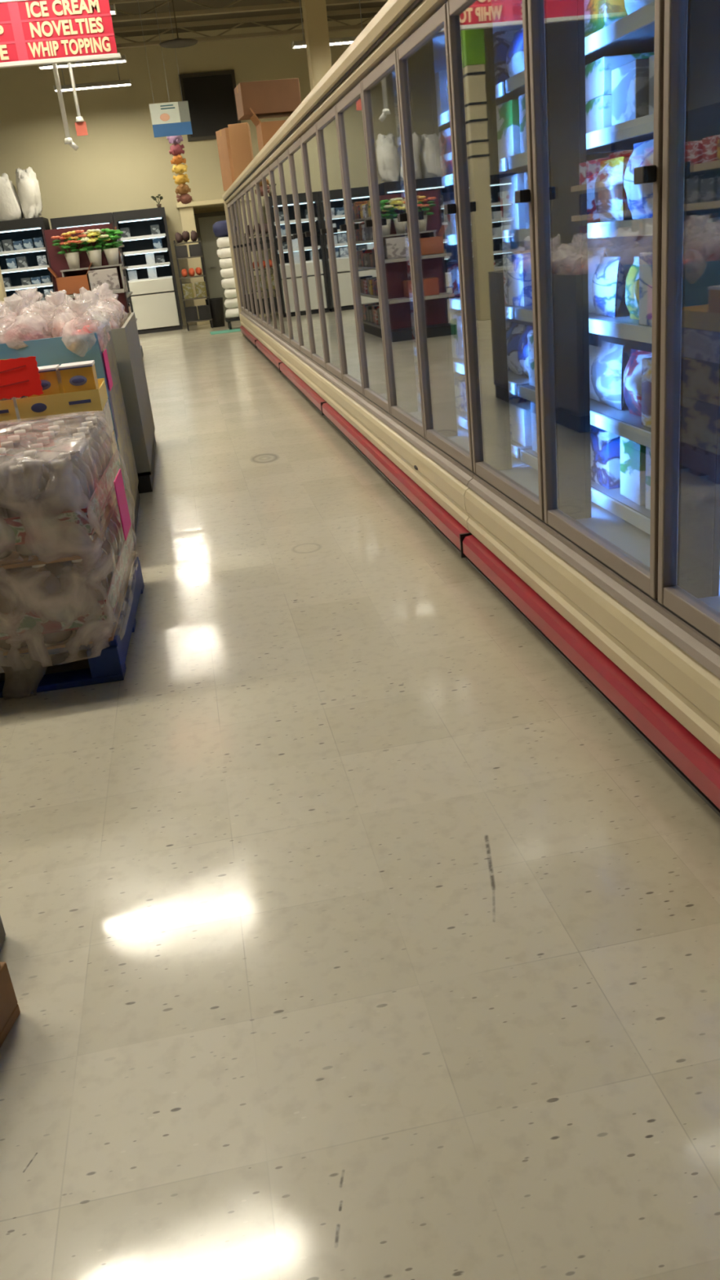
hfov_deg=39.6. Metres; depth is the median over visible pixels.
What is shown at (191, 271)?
bag
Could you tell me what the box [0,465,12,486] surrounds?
bottle
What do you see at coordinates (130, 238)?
shelf
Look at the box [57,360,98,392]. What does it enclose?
snack box
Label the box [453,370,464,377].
food box
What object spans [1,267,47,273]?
shelf
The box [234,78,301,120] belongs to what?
cardboard box
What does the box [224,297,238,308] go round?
sack
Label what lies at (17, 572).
bottle
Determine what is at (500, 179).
food box
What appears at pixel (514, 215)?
food box
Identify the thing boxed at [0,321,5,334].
bag
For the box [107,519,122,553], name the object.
bottle
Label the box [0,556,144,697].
pallet
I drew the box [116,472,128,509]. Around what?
carton
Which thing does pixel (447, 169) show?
food box
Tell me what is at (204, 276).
shelf
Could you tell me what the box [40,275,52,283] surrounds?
pack
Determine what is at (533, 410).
food box
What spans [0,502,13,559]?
bottle
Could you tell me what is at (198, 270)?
bag
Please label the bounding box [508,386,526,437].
food box
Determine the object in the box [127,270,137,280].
pack
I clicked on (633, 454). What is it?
food box
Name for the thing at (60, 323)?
bag
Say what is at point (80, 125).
pole
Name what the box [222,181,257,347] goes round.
freezer
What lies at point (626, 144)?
shelf
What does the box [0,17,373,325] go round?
wall
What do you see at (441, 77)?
food box
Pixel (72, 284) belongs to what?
carton
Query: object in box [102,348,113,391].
price card
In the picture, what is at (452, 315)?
food box
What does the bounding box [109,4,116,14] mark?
ceiling light
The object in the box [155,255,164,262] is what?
pack
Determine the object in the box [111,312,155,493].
chest freezer
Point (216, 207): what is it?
wall
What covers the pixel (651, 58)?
food box
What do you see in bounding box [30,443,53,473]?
bottle
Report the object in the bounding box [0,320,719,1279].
floor
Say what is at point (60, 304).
bag
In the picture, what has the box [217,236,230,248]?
sack
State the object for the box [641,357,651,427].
food box
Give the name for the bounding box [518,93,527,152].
food box
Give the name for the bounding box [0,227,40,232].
lamp
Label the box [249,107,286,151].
cardboard box
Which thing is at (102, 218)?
case
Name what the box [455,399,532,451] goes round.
shelf
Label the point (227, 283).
sack
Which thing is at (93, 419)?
bottle
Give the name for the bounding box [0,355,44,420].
card
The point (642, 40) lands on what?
shelf
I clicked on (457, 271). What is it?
bag
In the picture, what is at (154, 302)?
case
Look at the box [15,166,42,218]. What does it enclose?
bag
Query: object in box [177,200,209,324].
trim
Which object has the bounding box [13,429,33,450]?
bottle
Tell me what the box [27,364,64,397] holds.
snack box
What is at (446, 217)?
food box
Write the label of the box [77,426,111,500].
bottle
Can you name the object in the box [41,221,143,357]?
display shelf
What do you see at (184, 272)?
bag
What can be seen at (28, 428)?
bottle
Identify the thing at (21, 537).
bottle
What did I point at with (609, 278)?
bag
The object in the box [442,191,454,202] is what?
food box
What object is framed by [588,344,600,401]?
bag
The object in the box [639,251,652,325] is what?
food box
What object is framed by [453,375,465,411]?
food box
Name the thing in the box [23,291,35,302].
pack
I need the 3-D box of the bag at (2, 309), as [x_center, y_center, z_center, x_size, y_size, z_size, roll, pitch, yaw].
[-1.886,-1.621,5.220,0.221,0.292,0.261,-17,24,-26]
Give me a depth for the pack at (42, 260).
18.07 m
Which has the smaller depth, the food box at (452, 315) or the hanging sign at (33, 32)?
the food box at (452, 315)
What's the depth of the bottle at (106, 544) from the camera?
3.55 m
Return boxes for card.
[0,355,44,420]
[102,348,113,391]
[113,468,131,540]
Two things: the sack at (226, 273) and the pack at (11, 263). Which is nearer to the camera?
the sack at (226, 273)
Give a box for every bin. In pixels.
[0,322,139,534]
[204,297,225,327]
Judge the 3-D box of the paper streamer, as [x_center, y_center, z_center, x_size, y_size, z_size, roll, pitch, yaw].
[-2.924,-8.282,15.309,0.254,2.969,0.192,-6,22,0]
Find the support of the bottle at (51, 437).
on the pack at (108, 465)
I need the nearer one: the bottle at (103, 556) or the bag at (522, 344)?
the bottle at (103, 556)
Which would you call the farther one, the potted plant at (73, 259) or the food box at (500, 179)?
the potted plant at (73, 259)
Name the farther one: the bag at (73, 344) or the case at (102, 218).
the case at (102, 218)
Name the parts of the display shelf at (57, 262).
panel, shelf, shelf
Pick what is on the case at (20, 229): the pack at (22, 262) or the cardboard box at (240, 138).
the pack at (22, 262)
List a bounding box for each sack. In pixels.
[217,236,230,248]
[217,247,231,257]
[218,257,232,268]
[220,266,234,278]
[221,277,235,288]
[223,288,236,298]
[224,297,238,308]
[225,307,239,318]
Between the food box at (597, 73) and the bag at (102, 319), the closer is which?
the food box at (597, 73)
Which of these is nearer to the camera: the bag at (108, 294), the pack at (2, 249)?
the bag at (108, 294)
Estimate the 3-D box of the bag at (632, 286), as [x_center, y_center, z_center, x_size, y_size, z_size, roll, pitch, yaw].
[0.782,-0.968,2.754,0.086,0.165,0.150,-8,22,-5]
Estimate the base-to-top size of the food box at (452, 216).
0.140 m
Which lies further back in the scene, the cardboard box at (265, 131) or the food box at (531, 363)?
the cardboard box at (265, 131)
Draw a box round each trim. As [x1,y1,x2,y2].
[108,0,388,22]
[113,6,382,48]
[176,198,223,208]
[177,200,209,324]
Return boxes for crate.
[176,244,188,257]
[182,282,194,299]
[185,306,198,321]
[188,244,200,257]
[194,281,207,297]
[197,304,210,319]
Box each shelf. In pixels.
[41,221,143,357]
[173,240,200,244]
[176,255,203,259]
[178,275,205,279]
[182,296,208,300]
[186,319,212,323]
[438,84,524,133]
[441,149,633,192]
[448,287,625,311]
[452,356,528,386]
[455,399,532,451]
[522,384,651,431]
[524,296,652,327]
[524,449,650,519]
[584,22,654,65]
[586,132,653,154]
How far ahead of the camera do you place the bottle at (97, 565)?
3.32 m
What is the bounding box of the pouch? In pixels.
[3,395,27,400]
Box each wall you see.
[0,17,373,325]
[192,204,226,318]
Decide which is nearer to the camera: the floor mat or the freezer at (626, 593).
the freezer at (626, 593)
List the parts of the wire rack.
post, post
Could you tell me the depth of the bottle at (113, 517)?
3.90 m
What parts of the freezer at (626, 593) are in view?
door, door handle, price rail, price rail, price rail, price rail, price rail, bumper rail, curb panel, bumper trim, sill rail, door, price rail, door handle, door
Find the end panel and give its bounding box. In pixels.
[223,200,244,336]
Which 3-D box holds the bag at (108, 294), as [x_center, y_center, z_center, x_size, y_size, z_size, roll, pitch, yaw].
[-1.721,-2.224,6.801,0.250,0.268,0.229,9,26,33]
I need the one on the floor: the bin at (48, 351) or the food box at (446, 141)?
the bin at (48, 351)
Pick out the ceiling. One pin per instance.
(179, 5)
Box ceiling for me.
[109,0,387,37]
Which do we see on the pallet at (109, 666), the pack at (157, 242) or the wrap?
the wrap
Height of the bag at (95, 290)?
0.270 m
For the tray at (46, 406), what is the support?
on the carton at (10, 428)
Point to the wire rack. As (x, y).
(198, 238)
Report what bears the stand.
on the display shelf at (57, 262)
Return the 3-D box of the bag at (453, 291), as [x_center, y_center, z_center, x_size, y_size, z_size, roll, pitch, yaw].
[0.484,-1.648,4.559,0.200,0.140,0.165,-8,22,-6]
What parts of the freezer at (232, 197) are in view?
door, glass pane, door, glass pane, door, glass pane, door, glass pane, curb panel, sill rail, bumper rail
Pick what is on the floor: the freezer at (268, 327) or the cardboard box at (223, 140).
the freezer at (268, 327)
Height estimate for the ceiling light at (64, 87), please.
1.000 m
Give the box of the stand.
[60,263,125,288]
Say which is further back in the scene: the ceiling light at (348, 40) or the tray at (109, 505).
the ceiling light at (348, 40)
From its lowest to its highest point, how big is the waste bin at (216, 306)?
0.500 m
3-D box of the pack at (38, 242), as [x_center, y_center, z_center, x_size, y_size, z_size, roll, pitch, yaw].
[-5.784,-7.163,18.047,0.160,0.178,0.200,-9,22,-7]
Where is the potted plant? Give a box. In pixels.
[151,194,163,207]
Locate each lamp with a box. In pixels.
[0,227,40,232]
[0,250,44,255]
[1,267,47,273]
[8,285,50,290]
[57,222,109,228]
[119,217,161,222]
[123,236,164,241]
[126,250,166,255]
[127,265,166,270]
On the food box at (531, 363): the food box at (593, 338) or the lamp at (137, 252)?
the food box at (593, 338)
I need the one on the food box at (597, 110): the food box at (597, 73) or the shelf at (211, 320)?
the food box at (597, 73)
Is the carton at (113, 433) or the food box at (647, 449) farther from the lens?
the carton at (113, 433)
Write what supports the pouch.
in the tray at (46, 406)
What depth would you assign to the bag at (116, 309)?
6.08 m
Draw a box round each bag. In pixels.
[0,173,23,221]
[0,293,51,349]
[0,303,7,324]
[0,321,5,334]
[1,305,13,315]
[12,286,57,336]
[13,293,53,337]
[14,298,26,314]
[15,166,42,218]
[19,289,47,315]
[33,300,65,318]
[39,299,66,321]
[44,290,96,337]
[44,293,80,313]
[48,293,70,322]
[49,289,82,316]
[54,301,71,323]
[59,296,107,352]
[63,290,111,341]
[66,293,88,307]
[79,286,111,328]
[79,294,118,328]
[81,295,116,328]
[87,288,119,322]
[90,282,124,323]
[93,284,122,326]
[105,291,128,328]
[181,268,187,277]
[188,267,195,276]
[195,266,202,275]
[445,80,448,106]
[456,266,460,293]
[505,321,511,370]
[506,27,524,77]
[506,322,524,376]
[517,324,533,377]
[587,247,607,313]
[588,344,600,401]
[591,257,626,317]
[591,340,629,410]
[594,155,628,222]
[623,139,653,219]
[623,348,651,417]
[624,0,654,14]
[625,256,639,319]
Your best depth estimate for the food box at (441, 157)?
4.30 m
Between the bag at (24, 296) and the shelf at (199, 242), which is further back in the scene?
the shelf at (199, 242)
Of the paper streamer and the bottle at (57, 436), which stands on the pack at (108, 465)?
the bottle at (57, 436)
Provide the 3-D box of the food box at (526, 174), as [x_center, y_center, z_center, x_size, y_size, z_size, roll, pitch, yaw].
[0.631,-1.488,3.368,0.110,0.180,0.155,-8,22,-6]
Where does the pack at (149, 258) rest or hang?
on the case at (154, 302)
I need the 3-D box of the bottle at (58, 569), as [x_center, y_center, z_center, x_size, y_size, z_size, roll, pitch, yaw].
[-1.024,-0.175,3.332,0.116,0.272,0.113,-8,22,-5]
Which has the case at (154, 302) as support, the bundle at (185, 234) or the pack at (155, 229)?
the pack at (155, 229)
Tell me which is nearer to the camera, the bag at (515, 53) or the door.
the bag at (515, 53)
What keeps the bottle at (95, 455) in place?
on the pack at (108, 465)
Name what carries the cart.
on the floor
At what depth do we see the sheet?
3.10 m
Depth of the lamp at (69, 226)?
17.96 m
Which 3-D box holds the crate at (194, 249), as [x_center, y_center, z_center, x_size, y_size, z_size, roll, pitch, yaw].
[-2.970,-7.018,18.011,0.200,0.200,0.300,-9,22,-7]
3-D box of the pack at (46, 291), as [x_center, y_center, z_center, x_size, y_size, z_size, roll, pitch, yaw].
[-5.692,-6.336,18.354,0.160,0.193,0.200,-9,22,-7]
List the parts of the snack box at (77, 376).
lid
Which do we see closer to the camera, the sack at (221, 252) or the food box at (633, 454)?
the food box at (633, 454)
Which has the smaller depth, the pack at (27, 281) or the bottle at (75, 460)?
the bottle at (75, 460)
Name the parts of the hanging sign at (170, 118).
white panel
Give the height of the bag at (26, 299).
0.273 m
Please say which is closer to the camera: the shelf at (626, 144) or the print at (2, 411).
the shelf at (626, 144)
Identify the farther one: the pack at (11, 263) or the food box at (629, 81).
the pack at (11, 263)
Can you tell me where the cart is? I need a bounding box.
[224,317,239,329]
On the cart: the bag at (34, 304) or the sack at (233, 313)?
the sack at (233, 313)
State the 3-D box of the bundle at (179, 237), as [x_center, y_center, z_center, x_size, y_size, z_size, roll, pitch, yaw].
[-3.231,-7.200,17.897,0.143,0.188,0.214,-9,22,-7]
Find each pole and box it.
[52,63,78,150]
[67,62,88,136]
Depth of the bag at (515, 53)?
3.36 m
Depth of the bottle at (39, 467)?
3.28 m
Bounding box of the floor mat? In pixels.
[209,328,240,334]
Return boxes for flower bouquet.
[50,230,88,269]
[77,229,111,266]
[94,228,123,265]
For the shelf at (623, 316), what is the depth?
2.96 m
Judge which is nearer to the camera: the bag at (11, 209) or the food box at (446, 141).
the food box at (446, 141)
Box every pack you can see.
[0,241,4,251]
[0,416,120,513]
[0,443,110,564]
[0,536,125,656]
[1,239,14,251]
[3,277,12,287]
[5,257,17,269]
[13,240,24,249]
[13,292,25,303]
[16,256,28,267]
[20,277,31,285]
[22,238,35,248]
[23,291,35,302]
[31,276,42,284]
[33,237,44,248]
[35,293,45,302]
[36,255,48,266]
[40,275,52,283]
[44,288,55,296]
[103,503,136,591]
[120,227,130,237]
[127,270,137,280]
[145,253,155,264]
[146,266,157,278]
[150,224,159,234]
[152,238,162,248]
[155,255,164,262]
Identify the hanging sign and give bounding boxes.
[0,0,120,67]
[137,0,192,137]
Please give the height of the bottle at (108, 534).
0.272 m
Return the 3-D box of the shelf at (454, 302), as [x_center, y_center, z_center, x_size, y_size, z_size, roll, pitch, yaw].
[0.513,-1.906,5.400,0.580,0.012,3.810,-9,22,-7]
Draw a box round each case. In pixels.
[0,217,53,314]
[49,212,128,302]
[112,207,182,334]
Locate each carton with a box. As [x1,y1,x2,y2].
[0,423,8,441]
[0,915,5,951]
[0,961,20,1047]
[4,399,113,438]
[47,262,92,295]
[87,267,119,291]
[110,430,121,467]
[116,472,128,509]
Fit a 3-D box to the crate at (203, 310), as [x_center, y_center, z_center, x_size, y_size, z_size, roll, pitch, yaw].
[-2.863,-6.030,18.408,0.220,0.240,0.320,-9,22,-7]
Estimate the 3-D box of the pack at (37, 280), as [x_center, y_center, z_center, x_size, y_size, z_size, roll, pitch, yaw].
[-5.892,-6.546,18.223,0.160,0.121,0.200,-9,22,-7]
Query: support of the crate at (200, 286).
on the wire rack
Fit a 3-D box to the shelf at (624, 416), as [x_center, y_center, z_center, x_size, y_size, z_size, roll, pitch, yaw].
[1.150,-0.441,2.313,0.580,0.012,3.040,-9,22,-7]
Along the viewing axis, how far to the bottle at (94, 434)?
3.77 m
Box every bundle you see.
[174,231,182,243]
[182,231,190,242]
[190,230,198,241]
[213,220,228,236]
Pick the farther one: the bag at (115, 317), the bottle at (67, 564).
the bag at (115, 317)
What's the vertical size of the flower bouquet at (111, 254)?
0.404 m
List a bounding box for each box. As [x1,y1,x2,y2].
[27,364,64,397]
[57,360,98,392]
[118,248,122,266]
[215,127,235,191]
[227,122,253,180]
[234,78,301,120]
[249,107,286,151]
[434,70,448,115]
[440,127,451,155]
[440,155,443,177]
[441,151,453,176]
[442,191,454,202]
[442,200,450,235]
[446,259,456,262]
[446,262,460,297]
[448,199,456,235]
[449,308,461,312]
[449,311,461,358]
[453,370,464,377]
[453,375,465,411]
[456,315,464,361]
[462,381,466,413]
[493,29,519,63]
[493,61,509,84]
[496,98,520,159]
[499,177,503,230]
[502,173,525,230]
[502,249,530,279]
[503,279,508,304]
[506,251,532,306]
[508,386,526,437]
[510,401,532,446]
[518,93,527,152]
[524,171,529,228]
[527,333,598,360]
[528,360,535,386]
[530,401,537,452]
[583,0,627,37]
[585,52,653,102]
[585,94,612,133]
[586,160,588,172]
[586,171,632,223]
[590,424,620,488]
[611,57,648,125]
[620,436,645,505]
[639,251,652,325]
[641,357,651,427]
[645,446,650,510]
[648,54,653,114]
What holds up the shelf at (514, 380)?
attached to the freezer at (370, 127)
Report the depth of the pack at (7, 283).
18.08 m
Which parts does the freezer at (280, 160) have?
door, glass pane, door, glass pane, door, door handle, glass pane, curb panel, bumper rail, sill rail, bumper trim, door, glass pane, door handle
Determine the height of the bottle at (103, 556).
0.272 m
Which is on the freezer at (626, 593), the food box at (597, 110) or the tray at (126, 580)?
the food box at (597, 110)
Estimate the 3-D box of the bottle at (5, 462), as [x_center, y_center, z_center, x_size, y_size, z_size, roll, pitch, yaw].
[-1.210,-0.523,3.441,0.116,0.272,0.113,-8,22,-5]
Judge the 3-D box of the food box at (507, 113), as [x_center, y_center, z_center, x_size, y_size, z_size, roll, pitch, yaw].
[0.556,-1.778,3.489,0.110,0.180,0.155,-10,22,-9]
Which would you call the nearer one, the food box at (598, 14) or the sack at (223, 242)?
the food box at (598, 14)
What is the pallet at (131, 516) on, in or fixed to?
on the floor
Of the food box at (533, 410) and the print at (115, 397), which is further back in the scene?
the print at (115, 397)
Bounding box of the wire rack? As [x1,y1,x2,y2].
[173,237,213,331]
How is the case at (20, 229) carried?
on the floor
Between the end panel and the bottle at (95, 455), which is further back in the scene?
the end panel
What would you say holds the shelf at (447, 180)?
attached to the freezer at (370, 127)
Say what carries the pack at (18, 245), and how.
on the case at (20, 229)
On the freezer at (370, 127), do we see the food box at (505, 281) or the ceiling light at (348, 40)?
the food box at (505, 281)
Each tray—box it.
[0,377,107,423]
[0,511,110,564]
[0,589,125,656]
[105,490,116,513]
[120,551,136,591]
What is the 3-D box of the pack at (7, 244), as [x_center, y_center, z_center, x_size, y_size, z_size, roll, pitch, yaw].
[-6.299,-7.066,17.920,0.160,0.196,0.200,-9,22,-7]
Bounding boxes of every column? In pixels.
[0,267,10,314]
[301,0,332,90]
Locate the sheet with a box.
[0,499,117,569]
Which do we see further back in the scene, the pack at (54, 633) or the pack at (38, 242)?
the pack at (38, 242)
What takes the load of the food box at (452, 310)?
on the food box
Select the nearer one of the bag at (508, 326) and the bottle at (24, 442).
the bottle at (24, 442)
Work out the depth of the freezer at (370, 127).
4.50 m
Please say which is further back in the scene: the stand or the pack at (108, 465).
the stand
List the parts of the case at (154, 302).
price rail, price rail, price rail, price rail, panel, panel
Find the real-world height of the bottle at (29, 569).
0.272 m
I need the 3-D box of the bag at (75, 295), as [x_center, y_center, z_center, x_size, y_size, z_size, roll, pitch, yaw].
[-1.904,-2.204,6.753,0.244,0.266,0.226,-8,22,-5]
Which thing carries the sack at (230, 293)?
on the sack at (228, 303)
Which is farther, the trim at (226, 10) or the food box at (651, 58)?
the trim at (226, 10)
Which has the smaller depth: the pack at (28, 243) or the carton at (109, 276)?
the carton at (109, 276)
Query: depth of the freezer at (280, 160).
8.21 m
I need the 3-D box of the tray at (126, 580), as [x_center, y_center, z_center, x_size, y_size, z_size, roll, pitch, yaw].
[-1.085,-0.246,3.910,0.380,0.010,0.500,-8,22,-5]
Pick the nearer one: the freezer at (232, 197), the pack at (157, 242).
the freezer at (232, 197)
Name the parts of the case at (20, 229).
price rail, price rail, price rail, price rail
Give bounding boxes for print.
[0,408,8,413]
[31,403,46,412]
[68,399,91,404]
[98,324,138,522]
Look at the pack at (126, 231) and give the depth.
18.31 m
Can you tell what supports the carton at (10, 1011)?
on the floor
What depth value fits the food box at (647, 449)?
2.82 m
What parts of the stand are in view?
leg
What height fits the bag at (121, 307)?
0.293 m
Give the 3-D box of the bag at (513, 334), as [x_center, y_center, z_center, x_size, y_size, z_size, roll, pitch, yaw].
[0.621,-1.146,3.936,0.107,0.190,0.175,-8,22,-4]
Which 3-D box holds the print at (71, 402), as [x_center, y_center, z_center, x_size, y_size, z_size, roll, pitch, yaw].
[-1.160,-0.985,4.142,0.090,0.014,0.001,-9,22,-7]
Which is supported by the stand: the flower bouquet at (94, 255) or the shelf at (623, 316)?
the flower bouquet at (94, 255)
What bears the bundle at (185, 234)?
on the wire rack
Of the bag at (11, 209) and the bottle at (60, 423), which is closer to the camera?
the bottle at (60, 423)
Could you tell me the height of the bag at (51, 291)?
0.283 m
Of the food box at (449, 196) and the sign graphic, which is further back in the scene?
the sign graphic
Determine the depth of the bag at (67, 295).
6.01 m
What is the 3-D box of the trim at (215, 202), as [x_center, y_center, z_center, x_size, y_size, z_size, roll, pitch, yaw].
[-2.385,-8.357,19.004,2.200,0.080,0.340,-9,22,-7]
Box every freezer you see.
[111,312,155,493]
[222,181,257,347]
[235,157,282,373]
[254,115,326,416]
[290,0,653,560]
[446,0,719,817]
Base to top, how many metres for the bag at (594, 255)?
0.190 m
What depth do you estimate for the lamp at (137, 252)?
18.35 m
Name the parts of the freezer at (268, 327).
door, glass pane, door, glass pane, door, glass pane, door, curb panel, sill rail, glass pane, bumper rail, bumper trim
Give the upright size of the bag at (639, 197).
0.190 m
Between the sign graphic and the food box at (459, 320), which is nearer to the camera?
the food box at (459, 320)
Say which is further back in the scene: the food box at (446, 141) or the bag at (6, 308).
the bag at (6, 308)
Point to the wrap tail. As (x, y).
(24, 674)
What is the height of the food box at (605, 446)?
0.180 m
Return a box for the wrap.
[0,410,137,673]
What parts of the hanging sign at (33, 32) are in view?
rail, rail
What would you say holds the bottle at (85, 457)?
on the pack at (20, 548)
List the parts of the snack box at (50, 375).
lid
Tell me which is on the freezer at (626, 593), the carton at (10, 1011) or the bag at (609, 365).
the bag at (609, 365)
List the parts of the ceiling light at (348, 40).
hanger rod, hanger rod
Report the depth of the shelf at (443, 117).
3.70 m
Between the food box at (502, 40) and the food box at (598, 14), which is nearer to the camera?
the food box at (598, 14)
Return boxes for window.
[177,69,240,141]
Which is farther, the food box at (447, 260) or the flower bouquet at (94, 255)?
the flower bouquet at (94, 255)
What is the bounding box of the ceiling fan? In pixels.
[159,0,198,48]
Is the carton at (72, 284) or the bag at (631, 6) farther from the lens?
the carton at (72, 284)
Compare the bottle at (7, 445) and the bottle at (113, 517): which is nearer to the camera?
the bottle at (7, 445)
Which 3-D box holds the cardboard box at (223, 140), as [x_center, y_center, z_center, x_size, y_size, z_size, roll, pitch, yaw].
[-1.784,-6.883,14.321,0.342,0.781,0.400,-16,24,-23]
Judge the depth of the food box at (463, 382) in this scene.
4.62 m
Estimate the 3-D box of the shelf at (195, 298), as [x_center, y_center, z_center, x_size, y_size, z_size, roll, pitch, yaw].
[-3.015,-6.268,18.342,0.480,0.020,0.440,-9,22,-7]
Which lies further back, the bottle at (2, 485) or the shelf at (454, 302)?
the shelf at (454, 302)
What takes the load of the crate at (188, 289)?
on the wire rack
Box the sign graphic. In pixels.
[160,113,169,121]
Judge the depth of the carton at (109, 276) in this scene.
11.89 m
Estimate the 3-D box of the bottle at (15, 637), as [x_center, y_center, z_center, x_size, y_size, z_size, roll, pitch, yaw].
[-1.131,-0.113,3.206,0.116,0.272,0.113,-8,22,-5]
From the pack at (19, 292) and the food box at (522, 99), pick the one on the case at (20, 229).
the pack at (19, 292)
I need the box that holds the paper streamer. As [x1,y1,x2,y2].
[154,3,191,204]
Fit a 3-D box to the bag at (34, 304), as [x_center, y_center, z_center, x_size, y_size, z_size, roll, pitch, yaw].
[-1.811,-1.868,5.903,0.221,0.263,0.260,-5,22,4]
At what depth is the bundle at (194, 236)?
17.86 m
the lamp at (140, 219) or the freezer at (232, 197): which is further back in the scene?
the lamp at (140, 219)
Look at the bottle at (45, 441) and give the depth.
3.52 m
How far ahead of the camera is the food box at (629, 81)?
2.53 m
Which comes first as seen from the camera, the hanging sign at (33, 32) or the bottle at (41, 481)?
the bottle at (41, 481)
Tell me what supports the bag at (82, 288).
in the bin at (48, 351)
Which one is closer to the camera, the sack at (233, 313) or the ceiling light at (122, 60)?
the ceiling light at (122, 60)
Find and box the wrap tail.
[0,653,47,700]
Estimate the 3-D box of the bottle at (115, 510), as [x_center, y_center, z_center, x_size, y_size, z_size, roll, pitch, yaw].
[-1.001,-0.462,4.041,0.116,0.272,0.113,-8,22,-5]
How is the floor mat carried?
on the floor
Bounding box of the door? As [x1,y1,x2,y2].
[194,210,228,318]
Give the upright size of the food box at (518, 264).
0.180 m
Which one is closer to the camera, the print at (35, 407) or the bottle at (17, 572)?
the bottle at (17, 572)
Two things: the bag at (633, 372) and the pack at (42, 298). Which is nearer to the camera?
the bag at (633, 372)
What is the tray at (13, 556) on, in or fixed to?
on the pack at (20, 548)
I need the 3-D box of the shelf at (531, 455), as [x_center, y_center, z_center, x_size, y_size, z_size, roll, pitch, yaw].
[1.173,-0.219,2.402,0.580,0.012,3.040,-9,22,-7]
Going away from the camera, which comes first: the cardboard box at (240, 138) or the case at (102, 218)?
the cardboard box at (240, 138)
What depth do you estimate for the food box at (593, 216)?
2.97 m
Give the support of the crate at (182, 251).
on the wire rack
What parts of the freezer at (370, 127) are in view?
door, glass pane, door handle, door, glass pane, door handle, door, glass pane, door handle, door, glass pane, curb panel, bumper rail, bumper trim, sill rail, door handle, glass pane, door, door handle, price rail, price rail, price rail, price rail, price rail, price rail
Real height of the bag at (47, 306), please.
0.262 m
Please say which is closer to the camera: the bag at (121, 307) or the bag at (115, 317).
the bag at (115, 317)
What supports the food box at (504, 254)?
on the food box at (505, 281)
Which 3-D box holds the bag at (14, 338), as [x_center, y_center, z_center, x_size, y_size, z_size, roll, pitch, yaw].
[-1.542,-1.416,4.516,0.275,0.281,0.218,-19,25,-30]
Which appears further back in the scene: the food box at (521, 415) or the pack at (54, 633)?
the food box at (521, 415)
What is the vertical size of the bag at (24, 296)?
0.284 m
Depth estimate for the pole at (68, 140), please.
12.07 m
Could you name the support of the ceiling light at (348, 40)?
hanging from the ceiling
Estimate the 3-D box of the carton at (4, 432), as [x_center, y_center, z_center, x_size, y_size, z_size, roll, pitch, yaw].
[-1.701,-0.866,4.312,0.400,0.138,0.421,-9,22,-7]
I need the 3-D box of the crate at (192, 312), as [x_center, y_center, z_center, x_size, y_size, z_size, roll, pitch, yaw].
[-3.098,-5.992,18.377,0.220,0.240,0.320,-9,22,-7]
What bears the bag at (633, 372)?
on the freezer at (626, 593)
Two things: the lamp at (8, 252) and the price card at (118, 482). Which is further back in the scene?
the lamp at (8, 252)
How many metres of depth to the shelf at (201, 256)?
17.88 m
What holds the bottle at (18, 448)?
on the pack at (108, 465)
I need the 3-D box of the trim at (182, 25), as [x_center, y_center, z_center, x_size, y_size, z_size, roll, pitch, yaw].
[-4.402,-10.321,17.184,15.008,0.300,0.100,-9,22,-7]
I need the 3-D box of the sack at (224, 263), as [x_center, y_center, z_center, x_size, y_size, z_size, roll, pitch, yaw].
[-2.240,-6.534,17.310,0.384,0.188,0.408,-9,22,-7]
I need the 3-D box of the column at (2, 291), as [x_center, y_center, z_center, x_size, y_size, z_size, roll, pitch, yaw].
[-4.930,-5.873,12.593,0.260,5.000,0.240,-9,22,-7]
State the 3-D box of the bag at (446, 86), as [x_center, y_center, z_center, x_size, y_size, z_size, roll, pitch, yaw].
[0.406,-2.266,4.111,0.108,0.190,0.175,-8,22,-6]
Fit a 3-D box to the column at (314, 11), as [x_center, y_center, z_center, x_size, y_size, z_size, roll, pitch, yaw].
[-0.467,-7.248,14.814,0.300,5.000,0.300,-9,22,-7]
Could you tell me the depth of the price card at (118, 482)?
3.40 m
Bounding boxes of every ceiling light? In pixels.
[38,54,126,69]
[53,62,131,92]
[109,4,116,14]
[291,0,362,48]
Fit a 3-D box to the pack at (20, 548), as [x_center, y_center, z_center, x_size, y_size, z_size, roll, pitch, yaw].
[-1.061,-0.468,3.280,0.386,0.284,0.506,-8,22,-5]
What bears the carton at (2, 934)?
on the floor
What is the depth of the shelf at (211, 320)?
18.29 m
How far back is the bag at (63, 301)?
6.49 m
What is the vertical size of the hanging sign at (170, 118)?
2.140 m
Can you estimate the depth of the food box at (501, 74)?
3.51 m
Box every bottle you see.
[0,440,22,464]
[0,447,15,472]
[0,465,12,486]
[0,479,14,546]
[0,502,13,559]
[0,568,32,649]
[4,464,44,555]
[4,567,30,609]
[8,435,27,457]
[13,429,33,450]
[16,456,48,512]
[20,424,37,444]
[21,565,34,577]
[23,449,52,483]
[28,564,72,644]
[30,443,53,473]
[36,436,57,460]
[42,431,62,453]
[44,459,93,545]
[44,562,67,594]
[48,425,62,442]
[53,420,71,435]
[57,452,97,535]
[59,560,72,573]
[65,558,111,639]
[70,450,101,525]
[70,558,115,616]
[72,431,109,508]
[75,447,105,516]
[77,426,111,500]
[81,421,115,492]
[85,416,113,459]
[97,546,118,606]
[101,536,121,595]
[103,527,124,583]
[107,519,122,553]
[111,511,129,563]
[114,503,131,555]
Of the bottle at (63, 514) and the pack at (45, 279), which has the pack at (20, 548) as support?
the bottle at (63, 514)
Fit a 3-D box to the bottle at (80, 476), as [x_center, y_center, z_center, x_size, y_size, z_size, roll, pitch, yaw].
[-0.931,-0.469,3.232,0.116,0.272,0.113,-8,22,-5]
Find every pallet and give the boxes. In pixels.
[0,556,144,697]
[130,515,134,551]

